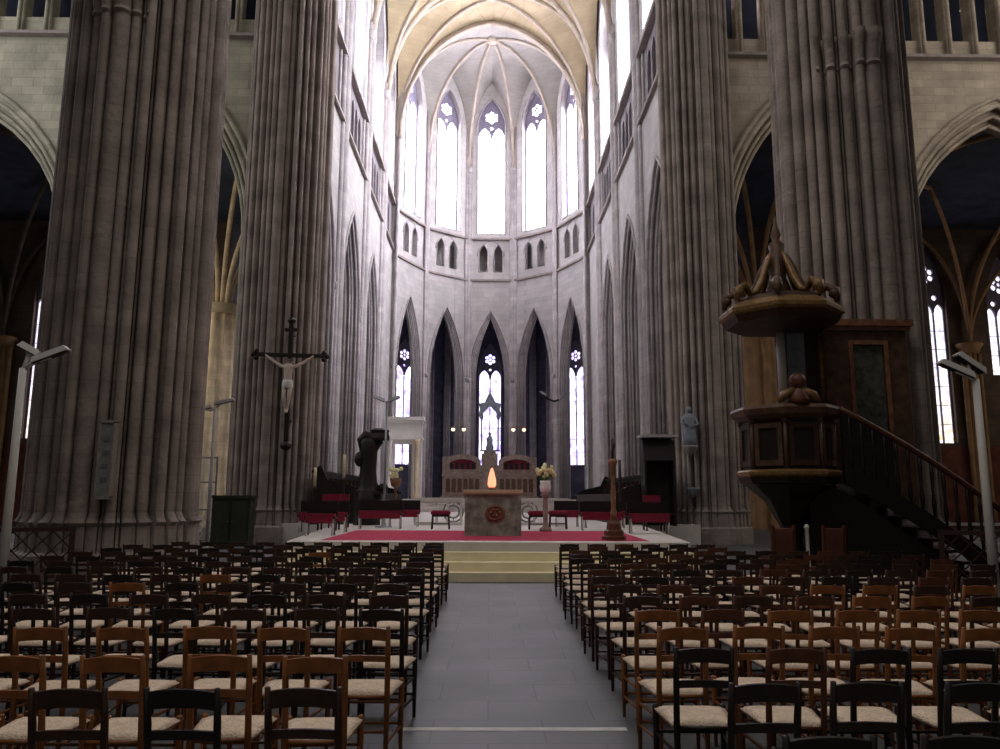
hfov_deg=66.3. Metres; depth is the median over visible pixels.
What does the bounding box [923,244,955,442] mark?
window
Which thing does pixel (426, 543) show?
chair
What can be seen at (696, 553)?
chair
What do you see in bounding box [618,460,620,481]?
candle
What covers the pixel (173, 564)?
chair
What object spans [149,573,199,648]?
chair
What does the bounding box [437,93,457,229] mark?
window
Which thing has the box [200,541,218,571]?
chair
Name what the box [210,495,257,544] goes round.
tall cabinet
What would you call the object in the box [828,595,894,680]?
chair
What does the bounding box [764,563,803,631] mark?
chair
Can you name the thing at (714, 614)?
chair
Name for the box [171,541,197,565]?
chair
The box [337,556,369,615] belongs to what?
chair
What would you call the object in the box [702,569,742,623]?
chair
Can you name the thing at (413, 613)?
chair
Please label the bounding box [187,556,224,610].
chair
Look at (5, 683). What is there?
chair
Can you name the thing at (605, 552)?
chair
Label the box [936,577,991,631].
chair
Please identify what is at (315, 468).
candle
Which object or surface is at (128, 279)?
pillar
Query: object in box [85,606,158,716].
chair
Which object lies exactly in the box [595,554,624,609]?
chair
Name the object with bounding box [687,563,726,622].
chair
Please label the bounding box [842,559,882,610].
chair
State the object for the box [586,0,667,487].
wall
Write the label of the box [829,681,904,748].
chair
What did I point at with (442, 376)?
wall
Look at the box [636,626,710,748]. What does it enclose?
chair
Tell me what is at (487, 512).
stone altar
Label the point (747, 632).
chair
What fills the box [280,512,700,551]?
platform
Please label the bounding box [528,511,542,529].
stool
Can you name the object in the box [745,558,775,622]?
chair
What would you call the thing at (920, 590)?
chair
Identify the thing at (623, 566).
chair
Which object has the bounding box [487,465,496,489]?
lamp
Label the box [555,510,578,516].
cushion
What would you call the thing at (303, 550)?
chair
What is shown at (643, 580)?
chair
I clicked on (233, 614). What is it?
chair
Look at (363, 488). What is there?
shelf
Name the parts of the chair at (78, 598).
leg, rail, rail, seat, leg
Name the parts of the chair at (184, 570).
rail, leg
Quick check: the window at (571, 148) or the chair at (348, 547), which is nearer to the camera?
the chair at (348, 547)
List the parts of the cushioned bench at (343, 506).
frame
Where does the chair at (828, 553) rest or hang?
on the floor
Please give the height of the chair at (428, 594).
0.853 m
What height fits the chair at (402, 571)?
0.853 m
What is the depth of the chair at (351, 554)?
11.04 m
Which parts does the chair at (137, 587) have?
leg, leg, rail, rail, seat, leg, leg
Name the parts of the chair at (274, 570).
leg, rail, leg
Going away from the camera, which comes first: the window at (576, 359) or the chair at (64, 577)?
the chair at (64, 577)
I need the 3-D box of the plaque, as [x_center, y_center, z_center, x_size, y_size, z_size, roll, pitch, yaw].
[-7.118,1.538,13.839,0.280,1.420,0.150,0,-9,-1]
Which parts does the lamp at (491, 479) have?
lamp shade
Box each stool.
[431,510,450,528]
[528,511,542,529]
[548,510,567,528]
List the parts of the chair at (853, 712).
leg, leg, seat, rail, rail, leg, leg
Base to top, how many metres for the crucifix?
4.748 m
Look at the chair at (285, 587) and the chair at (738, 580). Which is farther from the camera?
the chair at (738, 580)
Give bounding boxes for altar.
[440,451,538,498]
[463,489,522,535]
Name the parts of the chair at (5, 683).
seat, leg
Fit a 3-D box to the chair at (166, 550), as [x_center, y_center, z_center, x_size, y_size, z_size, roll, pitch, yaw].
[-5.013,3.123,11.951,0.428,0.853,0.460,0,-9,2]
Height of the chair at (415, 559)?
0.853 m
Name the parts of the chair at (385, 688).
leg, rail, rail, seat, leg, leg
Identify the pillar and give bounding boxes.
[9,0,231,589]
[198,179,240,527]
[227,0,338,543]
[655,0,753,544]
[736,178,779,529]
[764,0,955,557]
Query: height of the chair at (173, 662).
0.853 m
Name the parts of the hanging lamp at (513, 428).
chain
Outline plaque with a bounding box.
[93,420,118,498]
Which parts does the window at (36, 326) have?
pane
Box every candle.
[313,467,316,486]
[342,454,345,477]
[611,439,614,458]
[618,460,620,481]
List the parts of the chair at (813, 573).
leg, rail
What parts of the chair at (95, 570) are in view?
leg, rail, rail, seat, leg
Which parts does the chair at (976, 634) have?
leg, seat, leg, leg, rail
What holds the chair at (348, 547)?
on the floor
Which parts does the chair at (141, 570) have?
leg, rail, rail, leg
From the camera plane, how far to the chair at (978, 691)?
3.36 m
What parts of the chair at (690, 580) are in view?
leg, seat, rail, rail, leg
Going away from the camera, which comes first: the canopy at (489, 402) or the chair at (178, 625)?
the chair at (178, 625)
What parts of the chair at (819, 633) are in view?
leg, seat, rail, rail, leg, leg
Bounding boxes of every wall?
[0,0,255,494]
[0,127,232,523]
[230,220,749,507]
[319,0,397,484]
[388,65,592,499]
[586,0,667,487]
[726,0,999,214]
[747,134,999,527]
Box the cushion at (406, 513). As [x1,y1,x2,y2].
[402,510,418,516]
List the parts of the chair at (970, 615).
leg, leg, seat, rail, leg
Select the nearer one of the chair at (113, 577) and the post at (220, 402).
the chair at (113, 577)
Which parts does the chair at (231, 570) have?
rail, rail, seat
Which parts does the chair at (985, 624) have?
seat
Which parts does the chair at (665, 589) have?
leg, leg, seat, rail, rail, leg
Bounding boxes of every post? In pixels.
[0,341,71,596]
[204,398,234,555]
[310,467,316,524]
[337,454,345,524]
[373,395,400,527]
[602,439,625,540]
[618,460,625,524]
[804,524,811,579]
[936,351,999,610]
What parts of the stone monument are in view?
cornice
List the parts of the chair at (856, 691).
leg, rail, rail, leg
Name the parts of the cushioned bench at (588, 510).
frame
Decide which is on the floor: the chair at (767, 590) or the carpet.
the chair at (767, 590)
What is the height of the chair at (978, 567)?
0.853 m
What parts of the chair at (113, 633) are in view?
leg, leg, rail, rail, seat, leg, leg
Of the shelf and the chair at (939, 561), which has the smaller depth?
the chair at (939, 561)
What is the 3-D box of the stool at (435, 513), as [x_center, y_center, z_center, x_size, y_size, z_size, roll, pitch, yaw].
[-1.735,4.253,22.388,0.560,0.544,0.434,0,-9,-1]
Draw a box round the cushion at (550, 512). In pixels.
[548,510,567,514]
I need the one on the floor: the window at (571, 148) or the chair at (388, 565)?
the chair at (388, 565)
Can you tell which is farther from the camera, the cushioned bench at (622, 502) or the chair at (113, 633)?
the cushioned bench at (622, 502)
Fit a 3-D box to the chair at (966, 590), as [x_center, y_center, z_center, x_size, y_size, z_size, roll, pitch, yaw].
[4.472,2.422,7.294,0.428,0.853,0.460,1,-9,-2]
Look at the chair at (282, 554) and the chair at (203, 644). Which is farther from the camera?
the chair at (282, 554)
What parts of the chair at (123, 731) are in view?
leg, rail, rail, seat, leg, leg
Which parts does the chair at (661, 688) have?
leg, leg, rail, seat, rail, leg, leg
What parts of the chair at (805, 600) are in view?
leg, leg, seat, rail, rail, leg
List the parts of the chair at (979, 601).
seat, leg, rail, rail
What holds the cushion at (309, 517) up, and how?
on the cushioned bench at (317, 511)
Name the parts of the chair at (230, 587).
leg, rail, rail, seat, leg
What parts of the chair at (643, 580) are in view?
leg, leg, rail, rail, leg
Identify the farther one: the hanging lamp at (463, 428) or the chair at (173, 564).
the hanging lamp at (463, 428)
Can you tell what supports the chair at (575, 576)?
on the floor
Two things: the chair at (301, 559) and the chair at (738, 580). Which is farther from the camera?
the chair at (301, 559)
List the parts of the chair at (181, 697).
leg, rail, rail, leg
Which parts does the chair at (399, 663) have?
leg, leg, rail, seat, rail, leg, leg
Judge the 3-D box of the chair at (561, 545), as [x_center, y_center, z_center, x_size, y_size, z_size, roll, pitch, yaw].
[1.189,3.376,13.363,0.428,0.853,0.460,1,-9,-3]
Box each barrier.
[0,526,75,589]
[937,529,999,592]
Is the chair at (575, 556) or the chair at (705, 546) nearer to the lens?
the chair at (575, 556)
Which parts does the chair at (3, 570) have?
leg, rail, leg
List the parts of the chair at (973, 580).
seat, leg, rail, rail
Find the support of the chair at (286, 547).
on the floor
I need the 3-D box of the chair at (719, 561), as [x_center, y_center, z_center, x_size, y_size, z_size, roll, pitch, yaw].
[3.014,2.893,10.290,0.428,0.853,0.460,0,-9,0]
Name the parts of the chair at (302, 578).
leg, rail, rail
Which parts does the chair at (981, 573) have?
seat, rail, leg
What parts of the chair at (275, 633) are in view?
leg, rail, rail, seat, leg, leg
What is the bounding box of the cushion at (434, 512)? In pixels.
[431,510,450,514]
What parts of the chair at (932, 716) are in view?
leg, leg, seat, leg, rail, rail, leg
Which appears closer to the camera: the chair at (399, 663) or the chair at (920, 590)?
the chair at (399, 663)
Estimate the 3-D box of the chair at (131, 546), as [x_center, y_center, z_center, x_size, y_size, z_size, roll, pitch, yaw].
[-6.037,3.239,12.703,0.428,0.853,0.460,1,-9,-3]
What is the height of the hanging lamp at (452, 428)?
12.950 m
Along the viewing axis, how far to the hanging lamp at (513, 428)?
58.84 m
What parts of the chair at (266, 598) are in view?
leg, rail, rail, seat, leg, leg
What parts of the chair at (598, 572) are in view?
leg, leg, seat, rail, rail, leg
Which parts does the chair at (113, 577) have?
leg, rail, rail, leg, seat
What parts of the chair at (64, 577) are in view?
leg, rail, rail, seat, leg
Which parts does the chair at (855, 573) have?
leg, seat, rail, rail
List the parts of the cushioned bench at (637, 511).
frame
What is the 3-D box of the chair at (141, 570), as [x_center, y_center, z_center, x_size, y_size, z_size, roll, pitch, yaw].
[-3.994,2.627,8.809,0.428,0.853,0.460,1,-9,-3]
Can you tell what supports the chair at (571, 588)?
on the floor
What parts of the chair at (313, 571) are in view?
leg, rail, rail, leg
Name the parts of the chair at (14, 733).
rail, leg, rail, leg, seat, leg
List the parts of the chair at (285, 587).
leg, rail, rail, seat, leg, leg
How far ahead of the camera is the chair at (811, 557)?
10.91 m
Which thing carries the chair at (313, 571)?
on the floor
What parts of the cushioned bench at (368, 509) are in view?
frame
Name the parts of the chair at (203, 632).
leg, leg, rail, rail, seat, leg, leg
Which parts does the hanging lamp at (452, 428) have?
chain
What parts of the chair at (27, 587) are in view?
leg, rail, rail, seat, leg, leg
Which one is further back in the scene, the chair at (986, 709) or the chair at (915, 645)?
the chair at (915, 645)
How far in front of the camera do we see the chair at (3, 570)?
8.62 m
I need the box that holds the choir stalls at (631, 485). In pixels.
[575,475,641,524]
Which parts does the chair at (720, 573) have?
seat, rail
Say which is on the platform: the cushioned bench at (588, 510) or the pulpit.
the cushioned bench at (588, 510)
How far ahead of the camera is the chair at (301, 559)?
10.22 m
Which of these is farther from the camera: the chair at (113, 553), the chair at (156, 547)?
the chair at (156, 547)
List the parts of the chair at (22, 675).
seat, leg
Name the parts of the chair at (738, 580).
leg, rail, rail, seat, leg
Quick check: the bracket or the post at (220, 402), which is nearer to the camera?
the post at (220, 402)
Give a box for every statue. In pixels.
[353,428,389,524]
[680,406,698,456]
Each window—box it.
[23,265,44,437]
[353,0,355,65]
[395,338,409,463]
[405,83,417,213]
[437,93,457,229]
[477,101,504,233]
[478,343,501,460]
[525,94,544,230]
[566,85,576,214]
[570,340,583,464]
[628,0,630,67]
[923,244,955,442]
[986,256,999,374]
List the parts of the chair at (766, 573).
leg, seat, rail, leg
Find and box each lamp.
[451,315,454,430]
[462,268,465,430]
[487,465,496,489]
[511,265,514,431]
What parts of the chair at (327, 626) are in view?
leg, rail, rail, seat, leg, leg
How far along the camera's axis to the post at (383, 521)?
23.87 m
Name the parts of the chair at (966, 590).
seat, leg, rail, rail, leg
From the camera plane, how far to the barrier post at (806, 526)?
12.53 m
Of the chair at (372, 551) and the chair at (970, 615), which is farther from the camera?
the chair at (372, 551)
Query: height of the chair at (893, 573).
0.853 m
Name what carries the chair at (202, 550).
on the floor
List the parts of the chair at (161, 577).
leg, rail, rail, leg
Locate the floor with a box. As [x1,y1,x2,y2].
[0,524,999,748]
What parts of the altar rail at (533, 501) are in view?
rail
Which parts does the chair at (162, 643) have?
leg, rail, rail, seat, leg, leg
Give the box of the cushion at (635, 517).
[628,513,669,522]
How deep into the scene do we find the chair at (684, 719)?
4.12 m
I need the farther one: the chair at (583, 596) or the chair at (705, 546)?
the chair at (705, 546)
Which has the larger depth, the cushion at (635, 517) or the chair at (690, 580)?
the cushion at (635, 517)
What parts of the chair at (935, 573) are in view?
leg, rail, leg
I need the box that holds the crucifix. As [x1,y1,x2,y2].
[251,316,329,450]
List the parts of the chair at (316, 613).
leg, leg, rail, seat, rail, leg, leg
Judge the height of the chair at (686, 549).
0.853 m
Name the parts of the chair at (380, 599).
leg, rail, seat, leg, leg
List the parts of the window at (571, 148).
pane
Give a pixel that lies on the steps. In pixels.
(464, 566)
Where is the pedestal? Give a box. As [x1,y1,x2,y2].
[535,463,555,531]
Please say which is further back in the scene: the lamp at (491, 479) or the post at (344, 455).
the post at (344, 455)
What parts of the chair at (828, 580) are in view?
seat, leg, rail, rail, leg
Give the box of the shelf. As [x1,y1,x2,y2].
[355,483,387,494]
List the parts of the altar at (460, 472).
panel, red panel, red panel, panel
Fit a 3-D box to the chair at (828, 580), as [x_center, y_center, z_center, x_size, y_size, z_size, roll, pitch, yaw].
[3.488,2.536,8.035,0.428,0.853,0.460,0,-9,2]
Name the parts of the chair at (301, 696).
leg, rail, rail, leg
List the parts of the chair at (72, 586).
leg, rail, rail, seat, leg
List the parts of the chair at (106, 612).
leg, rail, leg, rail, leg, seat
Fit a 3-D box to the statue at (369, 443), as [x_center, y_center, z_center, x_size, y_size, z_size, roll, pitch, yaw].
[-4.287,3.388,25.478,1.170,3.196,0.621,0,-9,-1]
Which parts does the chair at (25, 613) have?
leg, rail, leg, leg, seat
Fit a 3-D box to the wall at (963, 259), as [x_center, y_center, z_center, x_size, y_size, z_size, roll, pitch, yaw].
[24.527,-1.321,37.718,22.000,18.000,15.400,0,-9,-1]
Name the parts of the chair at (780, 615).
leg, leg, seat, rail, rail, leg, leg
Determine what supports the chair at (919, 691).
on the floor
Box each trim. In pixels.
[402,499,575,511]
[403,727,627,730]
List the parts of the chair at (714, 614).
leg, leg, seat, rail, rail, leg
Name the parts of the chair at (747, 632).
leg, leg, seat, rail, rail, leg, leg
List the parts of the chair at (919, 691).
leg, seat, rail, leg, rail, leg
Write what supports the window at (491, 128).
in the wall at (550, 261)
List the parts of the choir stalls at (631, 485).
panel, panel, panel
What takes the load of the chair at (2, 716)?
on the floor
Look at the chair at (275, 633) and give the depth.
4.71 m
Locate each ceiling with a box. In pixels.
[0,123,999,228]
[372,0,612,166]
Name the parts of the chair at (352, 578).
leg, seat, rail, rail, leg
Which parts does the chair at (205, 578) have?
leg, rail, seat, rail, leg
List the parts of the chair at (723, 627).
leg, seat, rail, rail, leg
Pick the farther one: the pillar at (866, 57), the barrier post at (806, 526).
the pillar at (866, 57)
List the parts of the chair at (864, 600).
leg, seat, rail, rail, leg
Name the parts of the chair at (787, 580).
leg, rail, rail, leg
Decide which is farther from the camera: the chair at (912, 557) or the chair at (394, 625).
the chair at (912, 557)
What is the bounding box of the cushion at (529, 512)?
[528,511,542,514]
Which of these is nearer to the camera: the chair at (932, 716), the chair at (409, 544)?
the chair at (932, 716)
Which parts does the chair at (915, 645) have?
leg, seat, leg, leg, rail, rail, leg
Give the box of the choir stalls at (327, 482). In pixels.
[312,465,403,523]
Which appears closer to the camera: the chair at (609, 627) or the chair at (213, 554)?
the chair at (609, 627)
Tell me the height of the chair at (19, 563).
0.853 m
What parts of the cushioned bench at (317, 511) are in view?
frame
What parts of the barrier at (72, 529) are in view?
post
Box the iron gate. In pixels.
[198,456,218,540]
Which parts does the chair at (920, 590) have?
leg, seat, rail, rail, leg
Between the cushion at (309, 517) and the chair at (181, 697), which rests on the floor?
the chair at (181, 697)
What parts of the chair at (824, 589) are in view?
leg, seat, rail, rail, leg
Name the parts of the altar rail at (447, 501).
rail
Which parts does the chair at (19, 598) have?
leg, rail, leg, leg, seat, leg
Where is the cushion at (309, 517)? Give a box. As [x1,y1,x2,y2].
[305,513,335,522]
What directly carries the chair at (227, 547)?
on the floor
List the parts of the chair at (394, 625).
leg, rail, rail, seat, leg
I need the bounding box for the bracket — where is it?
[687,487,699,496]
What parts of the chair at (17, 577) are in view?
leg, rail, rail, leg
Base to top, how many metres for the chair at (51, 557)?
0.853 m
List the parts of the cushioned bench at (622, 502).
frame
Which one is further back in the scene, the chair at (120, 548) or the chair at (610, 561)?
the chair at (120, 548)
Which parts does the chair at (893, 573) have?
rail, rail, leg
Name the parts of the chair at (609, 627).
leg, leg, seat, rail, rail, leg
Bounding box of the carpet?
[322,530,647,540]
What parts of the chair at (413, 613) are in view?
leg, rail, rail, seat, leg, leg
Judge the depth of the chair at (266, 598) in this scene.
6.27 m
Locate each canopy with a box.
[479,392,500,451]
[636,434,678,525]
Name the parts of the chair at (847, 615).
leg, seat, rail, rail, leg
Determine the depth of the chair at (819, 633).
4.82 m
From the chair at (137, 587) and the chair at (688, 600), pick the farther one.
the chair at (137, 587)
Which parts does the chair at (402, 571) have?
leg, rail, rail, seat, leg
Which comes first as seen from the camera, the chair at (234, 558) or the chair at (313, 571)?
the chair at (313, 571)
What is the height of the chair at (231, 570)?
0.853 m
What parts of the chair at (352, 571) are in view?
leg, seat, rail, rail, leg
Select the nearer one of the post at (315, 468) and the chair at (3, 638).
the chair at (3, 638)
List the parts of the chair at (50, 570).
leg, rail, rail, seat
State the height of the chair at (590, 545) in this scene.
0.853 m
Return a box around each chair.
[0,566,52,622]
[0,582,63,654]
[0,635,6,676]
[0,652,28,713]
[0,655,93,748]
[0,677,33,748]
[0,713,5,748]
[1,593,78,699]
[1,620,7,650]
[4,560,53,621]
[4,573,64,655]
[4,607,90,724]
[5,598,7,634]
[6,626,102,748]
[27,687,108,748]
[37,555,82,620]
[43,566,93,623]
[45,560,77,607]
[50,573,102,654]
[56,582,113,657]
[67,551,106,607]
[68,593,135,681]
[74,555,113,607]
[78,655,182,748]
[85,566,128,633]
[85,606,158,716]
[87,560,114,618]
[91,626,181,748]
[100,547,132,589]
[101,551,126,607]
[101,574,151,651]
[105,582,163,677]
[114,555,149,607]
[121,544,142,582]
[125,560,169,620]
[129,593,190,679]
[133,547,163,589]
[134,566,176,632]
[138,551,172,609]
[143,687,220,748]
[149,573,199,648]
[151,607,218,715]
[152,556,184,621]
[153,544,172,572]
[160,582,214,677]
[164,547,197,600]
[166,561,207,621]
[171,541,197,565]
[171,551,199,607]
[174,566,219,631]
[180,625,256,748]
[182,544,212,590]
[186,654,279,748]
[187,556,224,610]
[190,593,246,678]
[197,574,246,653]
[198,547,226,589]
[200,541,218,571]
[204,561,244,620]
[206,551,239,610]
[212,583,268,677]
[214,544,233,583]
[219,567,260,625]
[219,608,284,716]
[225,556,261,608]
[228,542,253,588]
[229,548,259,598]
[239,551,270,608]
[243,545,269,582]
[245,594,303,678]
[246,561,283,627]
[249,574,293,651]
[254,542,280,589]
[254,626,330,748]
[261,567,301,628]
[262,548,291,589]
[263,556,297,607]
[264,686,341,748]
[268,583,319,677]
[273,545,298,583]
[274,551,307,608]
[281,655,363,748]
[285,542,303,571]
[286,561,321,631]
[291,607,351,718]
[292,574,335,651]
[295,548,320,598]
[298,556,332,620]
[302,545,325,583]
[306,593,358,679]
[308,552,340,608]
[308,567,341,624]
[314,542,332,563]
[320,583,367,678]
[326,548,348,581]
[326,561,361,621]
[332,545,357,583]
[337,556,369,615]
[337,626,404,748]
[341,542,364,582]
[343,574,382,651]
[344,552,371,608]
[348,567,385,620]
[357,608,416,717]
[358,548,384,598]
[362,545,386,591]
[365,561,399,608]
[367,594,416,701]
[370,542,393,588]
[372,583,418,677]
[375,556,404,608]
[377,552,405,608]
[390,548,414,598]
[390,574,429,659]
[392,545,416,590]
[394,567,428,644]
[399,542,419,575]
[404,561,437,631]
[409,556,439,621]
[411,552,438,600]
[422,548,447,604]
[423,545,446,587]
[425,542,448,589]
[554,544,578,593]
[555,546,580,599]
[562,554,592,610]
[564,550,589,605]
[564,558,594,623]
[575,563,607,634]
[580,569,616,646]
[583,546,607,585]
[583,575,622,661]
[587,544,605,574]
[595,550,619,602]
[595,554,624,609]
[595,584,642,679]
[600,558,632,621]
[610,595,663,703]
[612,547,637,571]
[612,563,647,621]
[614,544,632,581]
[621,609,680,732]
[625,550,651,593]
[627,576,669,650]
[628,554,657,592]
[630,569,658,636]
[634,558,667,610]
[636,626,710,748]
[641,544,659,569]
[644,584,693,678]
[648,547,667,573]
[650,563,685,622]
[652,646,735,748]
[654,550,683,592]
[663,569,701,627]
[665,595,720,702]
[668,547,696,573]
[669,544,687,569]
[669,554,693,610]
[670,558,703,610]
[672,576,715,650]
[680,608,746,722]
[686,550,714,592]
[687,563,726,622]
[688,544,714,576]
[692,681,801,748]
[694,554,726,610]
[694,585,746,676]
[698,547,726,591]
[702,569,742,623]
[704,558,739,609]
[711,625,787,748]
[717,550,747,607]
[719,576,763,651]
[719,595,776,702]
[726,554,758,612]
[726,563,764,623]
[738,647,827,748]
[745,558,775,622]
[745,569,789,647]
[745,585,797,677]
[746,550,776,592]
[747,609,815,706]
[764,554,791,609]
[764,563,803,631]
[764,576,810,645]
[773,558,809,623]
[774,595,835,679]
[779,550,808,601]
[779,626,863,738]
[782,734,877,748]
[788,570,830,633]
[791,585,848,677]
[795,554,825,593]
[799,563,841,622]
[804,576,853,653]
[807,609,881,706]
[811,551,837,585]
[815,559,848,610]
[815,647,913,748]
[825,570,873,640]
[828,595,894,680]
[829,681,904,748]
[832,554,858,601]
[834,551,869,585]
[836,564,880,623]
[840,585,897,653]
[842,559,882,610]
[849,576,902,649]
[859,555,893,610]
[860,626,938,748]
[866,551,902,593]
[866,570,912,633]
[866,609,940,706]
[874,564,918,622]
[877,559,916,611]
[880,596,952,687]
[887,681,999,748]
[892,585,952,673]
[894,647,999,744]
[900,555,924,600]
[903,570,957,647]
[913,559,956,622]
[917,577,952,653]
[920,627,999,737]
[920,733,999,748]
[925,564,958,622]
[927,609,999,706]
[934,585,999,678]
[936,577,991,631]
[941,596,999,703]
[950,564,995,622]
[954,570,997,610]
[983,706,999,736]
[984,623,999,652]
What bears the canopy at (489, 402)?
on the altar at (460, 472)
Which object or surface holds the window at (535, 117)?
in the wall at (550, 261)
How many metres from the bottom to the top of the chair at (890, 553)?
0.853 m
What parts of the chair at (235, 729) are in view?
leg, leg, rail, rail, seat, leg, leg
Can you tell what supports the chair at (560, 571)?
on the floor
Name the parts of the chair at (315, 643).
leg, leg, rail, seat, leg, leg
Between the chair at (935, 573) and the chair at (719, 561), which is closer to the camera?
the chair at (935, 573)
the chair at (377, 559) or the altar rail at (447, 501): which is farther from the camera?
the altar rail at (447, 501)
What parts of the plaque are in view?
panel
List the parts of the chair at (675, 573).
leg, seat, rail, rail, leg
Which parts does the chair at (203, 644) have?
leg, leg, rail, rail, seat, leg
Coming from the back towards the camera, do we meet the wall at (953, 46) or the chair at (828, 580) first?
the wall at (953, 46)
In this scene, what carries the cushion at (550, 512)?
on the stool at (551, 513)
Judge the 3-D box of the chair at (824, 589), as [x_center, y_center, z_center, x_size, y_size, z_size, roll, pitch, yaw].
[3.046,2.409,7.253,0.428,0.853,0.460,0,-9,1]
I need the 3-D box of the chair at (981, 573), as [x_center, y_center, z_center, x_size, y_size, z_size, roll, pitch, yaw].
[5.458,2.667,8.806,0.428,0.853,0.460,1,-9,-4]
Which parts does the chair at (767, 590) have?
leg, seat, rail, rail, leg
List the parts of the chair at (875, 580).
leg, rail, rail, seat, leg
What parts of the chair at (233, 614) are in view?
leg, leg, rail, rail, seat, leg, leg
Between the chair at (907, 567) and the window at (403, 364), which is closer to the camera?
the chair at (907, 567)
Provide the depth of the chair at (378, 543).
13.38 m
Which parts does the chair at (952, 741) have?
leg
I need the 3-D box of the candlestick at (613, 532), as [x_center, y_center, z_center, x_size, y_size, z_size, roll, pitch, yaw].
[2.543,2.571,17.196,0.499,2.250,0.499,-3,-10,21]
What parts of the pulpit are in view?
panel frame, panel frame, gilded cornice, parapet rail, gilded moulding, stem, dark panel, panel frame, panel frame, panel cornice, balustrade panel, dark marble panel, gilded frame, handrail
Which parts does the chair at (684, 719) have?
leg, leg, seat, rail, rail, leg, leg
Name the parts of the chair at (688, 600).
leg, leg, seat, rail, rail, leg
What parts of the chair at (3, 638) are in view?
seat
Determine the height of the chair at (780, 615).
0.853 m
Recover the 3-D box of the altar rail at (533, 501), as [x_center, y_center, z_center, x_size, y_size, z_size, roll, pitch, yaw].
[1.437,4.598,25.618,1.710,0.900,0.300,0,-9,-1]
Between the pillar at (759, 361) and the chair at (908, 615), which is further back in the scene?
the pillar at (759, 361)
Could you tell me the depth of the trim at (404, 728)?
5.49 m
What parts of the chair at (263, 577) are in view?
leg, rail, rail, seat, leg, leg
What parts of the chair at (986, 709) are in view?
leg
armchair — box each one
[317,494,340,530]
[328,494,350,527]
[643,495,664,530]
[759,525,795,585]
[811,525,845,571]
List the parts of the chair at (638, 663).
leg, leg, seat, rail, rail, leg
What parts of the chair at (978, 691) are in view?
leg, rail, rail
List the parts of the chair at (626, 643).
leg, leg, seat, rail, rail, leg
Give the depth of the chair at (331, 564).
9.42 m
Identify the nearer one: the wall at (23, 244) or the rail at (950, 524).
the rail at (950, 524)
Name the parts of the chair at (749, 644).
leg, leg, seat, rail, rail, leg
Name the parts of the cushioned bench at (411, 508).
frame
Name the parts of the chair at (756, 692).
leg, rail, rail, leg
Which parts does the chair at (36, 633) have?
leg, rail, rail, seat, leg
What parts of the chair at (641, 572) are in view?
leg, rail, rail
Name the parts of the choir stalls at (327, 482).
panel, panel, panel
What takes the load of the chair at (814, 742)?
on the floor
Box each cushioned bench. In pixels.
[297,501,349,532]
[304,501,338,535]
[357,500,403,528]
[388,500,419,526]
[554,501,578,526]
[579,501,622,530]
[585,501,625,527]
[626,502,670,533]
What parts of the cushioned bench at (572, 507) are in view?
frame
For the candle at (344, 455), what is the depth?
26.04 m
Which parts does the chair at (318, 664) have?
leg, rail, seat, leg, leg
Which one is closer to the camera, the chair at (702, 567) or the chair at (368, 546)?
the chair at (702, 567)
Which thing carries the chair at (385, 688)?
on the floor
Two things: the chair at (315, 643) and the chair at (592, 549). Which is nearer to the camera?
the chair at (315, 643)
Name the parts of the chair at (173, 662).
leg, rail, seat, leg, rail, leg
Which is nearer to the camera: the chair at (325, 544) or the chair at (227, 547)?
the chair at (227, 547)
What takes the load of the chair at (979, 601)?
on the floor
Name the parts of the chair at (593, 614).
leg, leg, seat, rail, rail, leg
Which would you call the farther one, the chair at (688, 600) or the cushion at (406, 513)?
the cushion at (406, 513)
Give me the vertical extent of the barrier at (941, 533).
1.120 m
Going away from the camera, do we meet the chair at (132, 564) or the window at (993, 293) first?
the chair at (132, 564)
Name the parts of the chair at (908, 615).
leg, leg, seat, leg, rail, leg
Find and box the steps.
[277,551,698,581]
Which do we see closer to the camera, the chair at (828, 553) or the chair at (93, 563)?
the chair at (93, 563)
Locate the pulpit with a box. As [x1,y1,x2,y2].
[718,215,999,594]
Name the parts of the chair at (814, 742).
leg, leg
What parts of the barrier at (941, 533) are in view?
post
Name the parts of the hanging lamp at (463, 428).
chain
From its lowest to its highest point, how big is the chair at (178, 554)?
0.853 m
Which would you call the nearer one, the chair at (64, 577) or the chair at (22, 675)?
the chair at (22, 675)
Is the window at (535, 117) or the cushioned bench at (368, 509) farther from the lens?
the window at (535, 117)
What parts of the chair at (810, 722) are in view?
leg, leg, seat, rail, rail, leg, leg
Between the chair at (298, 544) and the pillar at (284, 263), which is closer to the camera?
the chair at (298, 544)
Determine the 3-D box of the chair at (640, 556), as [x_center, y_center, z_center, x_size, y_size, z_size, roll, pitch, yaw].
[2.099,3.014,11.072,0.428,0.853,0.460,0,-9,1]
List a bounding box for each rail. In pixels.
[413,498,463,524]
[521,498,568,525]
[933,523,999,546]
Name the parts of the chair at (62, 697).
leg, rail, rail, leg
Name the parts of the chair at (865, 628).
leg, seat, rail, rail, leg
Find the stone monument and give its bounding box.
[385,416,424,498]
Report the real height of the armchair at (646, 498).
1.000 m
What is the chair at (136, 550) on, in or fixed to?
on the floor
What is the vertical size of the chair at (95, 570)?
0.853 m
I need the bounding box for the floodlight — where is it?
[539,391,566,401]
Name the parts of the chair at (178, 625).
leg, rail, rail, seat, leg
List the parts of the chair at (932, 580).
leg, rail, rail, leg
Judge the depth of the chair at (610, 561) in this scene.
10.11 m
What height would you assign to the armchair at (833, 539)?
1.202 m
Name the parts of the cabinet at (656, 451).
cornice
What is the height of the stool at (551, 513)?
0.544 m

